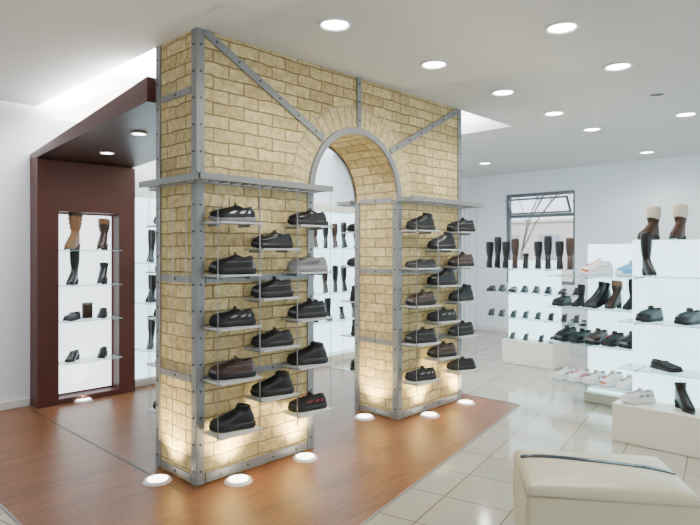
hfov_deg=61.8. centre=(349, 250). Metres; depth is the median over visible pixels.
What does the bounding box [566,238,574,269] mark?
boot
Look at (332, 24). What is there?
recessed light
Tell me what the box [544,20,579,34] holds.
recessed light
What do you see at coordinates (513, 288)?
loafer
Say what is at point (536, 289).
shoe
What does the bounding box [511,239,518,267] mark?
boot
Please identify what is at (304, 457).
uplight
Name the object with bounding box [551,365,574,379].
sneaker
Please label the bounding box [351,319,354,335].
boot
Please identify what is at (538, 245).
boot
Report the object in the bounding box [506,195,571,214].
window
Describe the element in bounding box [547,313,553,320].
shoe
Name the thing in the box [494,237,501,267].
boot
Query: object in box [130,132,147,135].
recessed light
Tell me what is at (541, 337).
shoe
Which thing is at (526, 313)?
shoe
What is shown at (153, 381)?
baseboard
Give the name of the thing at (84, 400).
uplight
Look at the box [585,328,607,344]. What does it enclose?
shoe
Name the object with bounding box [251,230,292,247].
shoe
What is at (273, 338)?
shoe
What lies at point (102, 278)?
boot
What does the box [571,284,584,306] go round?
boot
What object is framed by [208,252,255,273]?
shoe
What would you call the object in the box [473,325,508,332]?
baseboard
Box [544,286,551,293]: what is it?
shoe
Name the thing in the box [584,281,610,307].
boot
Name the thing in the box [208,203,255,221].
sneaker
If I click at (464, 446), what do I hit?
trim
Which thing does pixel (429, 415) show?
uplight
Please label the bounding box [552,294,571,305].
shoe
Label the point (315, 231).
boot
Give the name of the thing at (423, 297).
shoe
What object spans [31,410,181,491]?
trim
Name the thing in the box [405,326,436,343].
shoe
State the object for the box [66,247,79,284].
boot
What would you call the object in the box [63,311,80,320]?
loafer
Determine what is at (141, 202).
display shelf
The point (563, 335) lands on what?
shoe
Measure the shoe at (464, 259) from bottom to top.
0.145 m
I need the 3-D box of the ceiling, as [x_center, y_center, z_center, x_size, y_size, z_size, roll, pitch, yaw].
[1.615,-1.708,3.686,10.200,0.485,12.800,0,0,44]
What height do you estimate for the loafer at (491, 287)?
0.078 m
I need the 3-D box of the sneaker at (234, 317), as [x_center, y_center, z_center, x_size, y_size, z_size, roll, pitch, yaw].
[-0.780,0.432,3.889,0.316,0.130,0.114,0,0,-26]
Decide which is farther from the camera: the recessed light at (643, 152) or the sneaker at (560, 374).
the recessed light at (643, 152)
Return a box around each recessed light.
[99,151,114,154]
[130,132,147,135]
[318,17,351,31]
[420,59,447,69]
[478,162,491,164]
[491,89,515,95]
[543,111,564,115]
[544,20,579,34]
[582,127,601,131]
[603,62,633,71]
[639,151,655,153]
[647,92,666,97]
[674,112,697,116]
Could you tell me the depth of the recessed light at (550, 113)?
6.22 m
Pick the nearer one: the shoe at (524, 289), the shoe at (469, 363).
the shoe at (469, 363)
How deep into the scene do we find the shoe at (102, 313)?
6.17 m
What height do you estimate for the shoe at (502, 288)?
0.101 m
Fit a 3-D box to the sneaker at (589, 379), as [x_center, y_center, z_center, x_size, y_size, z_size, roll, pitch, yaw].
[2.459,1.261,5.869,0.334,0.137,0.121,0,0,-26]
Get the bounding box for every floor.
[0,329,699,524]
[0,366,516,524]
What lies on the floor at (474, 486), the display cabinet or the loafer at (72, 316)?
the display cabinet
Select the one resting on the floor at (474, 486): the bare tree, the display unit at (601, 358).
the display unit at (601, 358)
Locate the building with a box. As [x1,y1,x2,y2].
[512,218,572,280]
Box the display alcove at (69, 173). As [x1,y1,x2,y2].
[30,76,155,408]
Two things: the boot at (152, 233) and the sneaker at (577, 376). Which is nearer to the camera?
the sneaker at (577, 376)
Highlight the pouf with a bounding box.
[513,450,699,524]
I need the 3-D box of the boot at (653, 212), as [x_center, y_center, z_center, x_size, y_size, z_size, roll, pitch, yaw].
[2.501,-0.237,4.901,0.257,0.296,0.108,0,0,-26]
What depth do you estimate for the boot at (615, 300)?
5.77 m
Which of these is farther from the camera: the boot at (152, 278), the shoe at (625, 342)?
the boot at (152, 278)
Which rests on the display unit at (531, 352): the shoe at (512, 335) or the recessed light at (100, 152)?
the shoe at (512, 335)
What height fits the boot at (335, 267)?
0.377 m
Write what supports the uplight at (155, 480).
on the floor at (50, 474)
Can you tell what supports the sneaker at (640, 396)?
on the display unit at (659, 425)
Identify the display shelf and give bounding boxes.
[135,195,155,381]
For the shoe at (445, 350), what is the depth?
5.59 m
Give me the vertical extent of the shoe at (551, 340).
0.084 m
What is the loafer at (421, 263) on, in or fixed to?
in the brick arch
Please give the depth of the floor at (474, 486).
4.71 m
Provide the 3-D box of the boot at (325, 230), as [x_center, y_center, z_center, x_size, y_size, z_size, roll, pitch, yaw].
[-0.340,-0.228,8.107,0.089,0.377,0.216,0,0,-1]
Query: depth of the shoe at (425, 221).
5.35 m
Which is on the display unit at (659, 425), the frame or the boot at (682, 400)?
the boot at (682, 400)
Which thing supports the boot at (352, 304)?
in the display cabinet
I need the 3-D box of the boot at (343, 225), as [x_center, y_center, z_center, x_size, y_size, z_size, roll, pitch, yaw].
[-0.077,-0.228,8.382,0.089,0.377,0.216,0,0,-18]
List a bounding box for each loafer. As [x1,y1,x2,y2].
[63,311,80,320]
[405,259,436,267]
[486,285,495,290]
[508,286,517,291]
[557,288,566,294]
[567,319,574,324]
[578,320,586,325]
[649,358,682,372]
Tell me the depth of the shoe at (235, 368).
3.85 m
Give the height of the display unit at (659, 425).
1.639 m
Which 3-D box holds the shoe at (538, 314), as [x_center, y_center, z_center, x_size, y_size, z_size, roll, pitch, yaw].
[2.536,0.873,7.886,0.076,0.093,0.239,0,0,34]
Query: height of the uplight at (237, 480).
0.020 m
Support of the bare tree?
on the ground
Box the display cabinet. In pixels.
[314,204,354,361]
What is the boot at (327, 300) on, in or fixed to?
in the display cabinet
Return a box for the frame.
[507,190,574,284]
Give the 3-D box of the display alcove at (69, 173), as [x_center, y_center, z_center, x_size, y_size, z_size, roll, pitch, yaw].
[-1.985,0.123,5.390,2.438,2.846,1.000,0,0,44]
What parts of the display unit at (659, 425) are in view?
lightbox panel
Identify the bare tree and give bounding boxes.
[517,195,558,259]
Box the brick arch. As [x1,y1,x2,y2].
[139,27,483,485]
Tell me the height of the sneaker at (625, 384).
0.137 m
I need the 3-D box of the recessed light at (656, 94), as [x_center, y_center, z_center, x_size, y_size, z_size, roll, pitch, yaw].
[2.865,-1.458,5.459,0.165,0.011,0.165,0,0,44]
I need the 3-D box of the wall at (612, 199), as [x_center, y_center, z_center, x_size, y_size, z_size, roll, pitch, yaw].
[6.059,0.043,8.326,10.200,3.015,0.250,0,0,44]
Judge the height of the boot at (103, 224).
0.339 m
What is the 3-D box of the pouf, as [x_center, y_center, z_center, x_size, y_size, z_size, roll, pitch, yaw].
[1.245,1.311,2.940,0.770,0.476,0.550,0,0,9]
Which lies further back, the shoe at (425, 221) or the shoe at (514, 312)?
the shoe at (514, 312)
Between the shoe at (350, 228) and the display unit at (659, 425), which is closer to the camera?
the display unit at (659, 425)
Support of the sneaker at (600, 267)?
on the display unit at (601, 358)
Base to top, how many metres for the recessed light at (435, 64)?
0.011 m
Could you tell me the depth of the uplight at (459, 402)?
5.89 m
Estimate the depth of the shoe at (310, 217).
4.34 m
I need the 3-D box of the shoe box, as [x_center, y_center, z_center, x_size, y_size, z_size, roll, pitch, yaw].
[-2.784,0.627,6.197,0.041,0.164,0.106,0,0,44]
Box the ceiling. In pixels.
[0,0,699,177]
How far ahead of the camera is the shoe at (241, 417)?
3.86 m
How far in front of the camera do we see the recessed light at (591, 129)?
7.03 m
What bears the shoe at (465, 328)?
in the brick arch
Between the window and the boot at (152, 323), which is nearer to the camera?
the boot at (152, 323)
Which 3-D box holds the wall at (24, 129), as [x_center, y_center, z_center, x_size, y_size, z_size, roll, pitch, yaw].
[-2.032,-0.175,7.179,0.100,3.450,12.800,0,0,44]
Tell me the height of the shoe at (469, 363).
0.130 m
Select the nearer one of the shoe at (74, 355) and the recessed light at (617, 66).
the recessed light at (617, 66)
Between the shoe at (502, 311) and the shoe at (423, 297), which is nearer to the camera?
the shoe at (423, 297)
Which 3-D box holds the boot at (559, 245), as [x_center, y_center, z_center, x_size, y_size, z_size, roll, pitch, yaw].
[2.753,0.055,7.679,0.114,0.375,0.264,0,0,19]
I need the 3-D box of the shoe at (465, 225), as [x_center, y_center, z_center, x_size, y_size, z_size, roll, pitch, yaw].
[1.115,-0.264,5.868,0.316,0.145,0.122,0,0,-18]
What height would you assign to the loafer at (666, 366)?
0.078 m
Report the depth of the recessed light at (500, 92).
5.39 m
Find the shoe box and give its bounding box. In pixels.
[81,302,92,317]
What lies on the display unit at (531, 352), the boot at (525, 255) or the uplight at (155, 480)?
the boot at (525, 255)
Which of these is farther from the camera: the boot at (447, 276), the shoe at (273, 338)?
the boot at (447, 276)
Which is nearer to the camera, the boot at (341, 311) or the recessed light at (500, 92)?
the recessed light at (500, 92)
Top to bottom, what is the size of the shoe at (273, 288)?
0.145 m
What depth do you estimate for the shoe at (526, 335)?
7.98 m
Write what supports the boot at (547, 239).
on the display unit at (531, 352)
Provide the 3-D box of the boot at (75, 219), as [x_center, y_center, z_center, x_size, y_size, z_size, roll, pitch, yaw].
[-2.848,-0.222,6.000,0.146,0.425,0.295,0,0,2]
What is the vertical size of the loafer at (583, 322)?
0.078 m
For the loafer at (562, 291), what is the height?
0.078 m
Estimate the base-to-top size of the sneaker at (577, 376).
0.137 m
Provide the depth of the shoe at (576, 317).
7.48 m
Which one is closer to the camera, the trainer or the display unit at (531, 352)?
the trainer
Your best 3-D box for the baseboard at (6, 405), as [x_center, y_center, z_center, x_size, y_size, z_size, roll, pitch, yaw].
[-4.780,1.508,4.224,0.017,0.076,4.530,0,0,44]
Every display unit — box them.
[502,260,569,369]
[584,244,631,405]
[612,240,699,458]
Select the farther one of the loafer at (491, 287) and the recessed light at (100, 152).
the loafer at (491, 287)
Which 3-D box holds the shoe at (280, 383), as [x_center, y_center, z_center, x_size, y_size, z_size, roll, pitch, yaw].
[-0.548,0.930,4.131,0.316,0.166,0.120,0,0,-22]
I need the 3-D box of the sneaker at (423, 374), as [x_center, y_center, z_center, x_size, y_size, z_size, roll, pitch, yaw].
[0.652,1.120,5.384,0.316,0.130,0.114,0,0,-18]
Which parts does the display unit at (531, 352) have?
lightbox panel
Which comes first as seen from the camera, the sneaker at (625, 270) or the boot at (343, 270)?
the sneaker at (625, 270)
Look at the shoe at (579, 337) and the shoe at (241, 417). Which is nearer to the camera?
the shoe at (241, 417)
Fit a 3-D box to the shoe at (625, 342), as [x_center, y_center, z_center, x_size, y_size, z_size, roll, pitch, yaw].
[2.705,0.850,5.634,0.343,0.158,0.132,0,0,-31]
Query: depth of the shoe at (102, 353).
6.17 m
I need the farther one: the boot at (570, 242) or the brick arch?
the boot at (570, 242)
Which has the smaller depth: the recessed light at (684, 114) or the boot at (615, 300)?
the boot at (615, 300)
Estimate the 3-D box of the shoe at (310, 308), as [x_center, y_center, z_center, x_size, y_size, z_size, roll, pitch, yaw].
[-0.316,0.424,4.373,0.316,0.145,0.122,0,0,-27]
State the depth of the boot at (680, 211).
4.74 m
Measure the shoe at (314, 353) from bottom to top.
0.166 m
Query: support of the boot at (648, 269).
on the display unit at (659, 425)
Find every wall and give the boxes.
[0,76,467,401]
[468,154,699,331]
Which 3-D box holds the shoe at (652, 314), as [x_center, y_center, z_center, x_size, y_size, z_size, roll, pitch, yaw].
[2.427,0.505,4.737,0.313,0.128,0.113,0,0,-26]
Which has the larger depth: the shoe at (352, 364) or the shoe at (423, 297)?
the shoe at (352, 364)
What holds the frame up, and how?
attached to the wall at (612, 199)
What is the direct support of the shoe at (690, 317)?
in the display unit at (659, 425)
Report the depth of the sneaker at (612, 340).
5.68 m
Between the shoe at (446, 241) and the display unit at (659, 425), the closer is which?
the display unit at (659, 425)
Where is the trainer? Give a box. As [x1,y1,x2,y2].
[287,254,327,271]
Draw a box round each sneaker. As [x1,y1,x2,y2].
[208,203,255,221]
[209,306,255,326]
[288,391,326,412]
[346,257,354,265]
[405,365,436,380]
[427,307,456,320]
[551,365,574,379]
[566,367,590,382]
[580,258,613,275]
[582,369,606,384]
[598,370,623,387]
[601,331,623,346]
[615,260,631,276]
[615,374,631,390]
[621,387,655,403]
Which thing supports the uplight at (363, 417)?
on the floor at (50, 474)
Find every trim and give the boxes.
[0,366,519,524]
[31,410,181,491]
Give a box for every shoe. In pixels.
[65,350,79,362]
[97,307,107,317]
[97,346,107,358]
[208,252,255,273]
[208,355,255,379]
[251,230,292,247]
[251,276,293,297]
[251,327,293,347]
[287,208,327,225]
[287,298,326,318]
[346,223,354,231]
[350,358,354,370]
[405,289,435,305]
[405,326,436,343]
[427,341,456,357]
[446,356,475,369]
[447,217,475,231]
[448,252,473,265]
[448,320,473,335]
[488,308,494,315]
[498,284,505,291]
[498,309,505,316]
[509,332,515,338]
[510,310,516,317]
[520,285,528,292]
[522,311,528,318]
[523,333,528,340]
[532,286,539,292]
[535,312,541,319]
[538,334,544,341]
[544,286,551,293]
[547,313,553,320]
[549,336,553,343]
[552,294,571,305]
[554,325,576,341]
[560,314,567,321]
[569,328,591,342]
[572,288,577,295]
[572,314,579,322]
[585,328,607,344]
[618,331,631,348]
[635,305,663,321]
[674,307,699,325]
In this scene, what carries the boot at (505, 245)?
on the display unit at (531, 352)
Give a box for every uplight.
[74,398,92,402]
[143,474,171,486]
[224,474,252,486]
[292,452,317,462]
[354,414,374,420]
[419,412,439,418]
[456,400,474,405]
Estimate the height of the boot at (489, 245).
0.375 m
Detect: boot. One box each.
[64,209,82,249]
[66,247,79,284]
[96,218,109,249]
[96,262,108,283]
[145,275,155,302]
[146,230,155,262]
[147,316,155,349]
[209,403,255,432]
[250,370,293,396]
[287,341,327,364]
[314,230,318,247]
[322,222,328,247]
[322,273,327,292]
[324,298,332,320]
[331,223,337,247]
[332,265,337,291]
[339,306,344,318]
[340,222,347,247]
[341,265,347,291]
[350,285,354,300]
[351,303,354,317]
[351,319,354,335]
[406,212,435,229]
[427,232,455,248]
[427,267,456,284]
[448,284,473,300]
[486,242,493,267]
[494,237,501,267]
[502,242,509,267]
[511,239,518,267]
[523,253,528,268]
[534,241,542,268]
[544,236,551,268]
[555,241,563,268]
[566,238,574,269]
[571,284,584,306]
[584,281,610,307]
[604,280,622,308]
[622,279,631,309]
[637,205,660,239]
[640,232,656,275]
[669,204,687,239]
[674,382,695,412]
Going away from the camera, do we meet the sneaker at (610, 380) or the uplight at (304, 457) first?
the uplight at (304, 457)
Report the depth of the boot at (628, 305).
5.66 m
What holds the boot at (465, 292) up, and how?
on the brick arch
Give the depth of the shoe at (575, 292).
7.46 m
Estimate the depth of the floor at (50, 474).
4.20 m
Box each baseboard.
[0,398,29,410]
[135,379,155,386]
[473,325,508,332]
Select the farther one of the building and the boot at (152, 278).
the building
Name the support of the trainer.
on the brick arch
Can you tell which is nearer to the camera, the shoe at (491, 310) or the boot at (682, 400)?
the boot at (682, 400)
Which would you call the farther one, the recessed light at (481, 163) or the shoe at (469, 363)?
the recessed light at (481, 163)
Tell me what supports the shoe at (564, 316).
in the display unit at (531, 352)
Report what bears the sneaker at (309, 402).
in the brick arch
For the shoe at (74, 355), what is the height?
0.110 m
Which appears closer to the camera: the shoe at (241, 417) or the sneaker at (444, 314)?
the shoe at (241, 417)
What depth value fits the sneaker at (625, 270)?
5.61 m
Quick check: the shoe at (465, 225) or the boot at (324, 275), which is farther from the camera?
the boot at (324, 275)

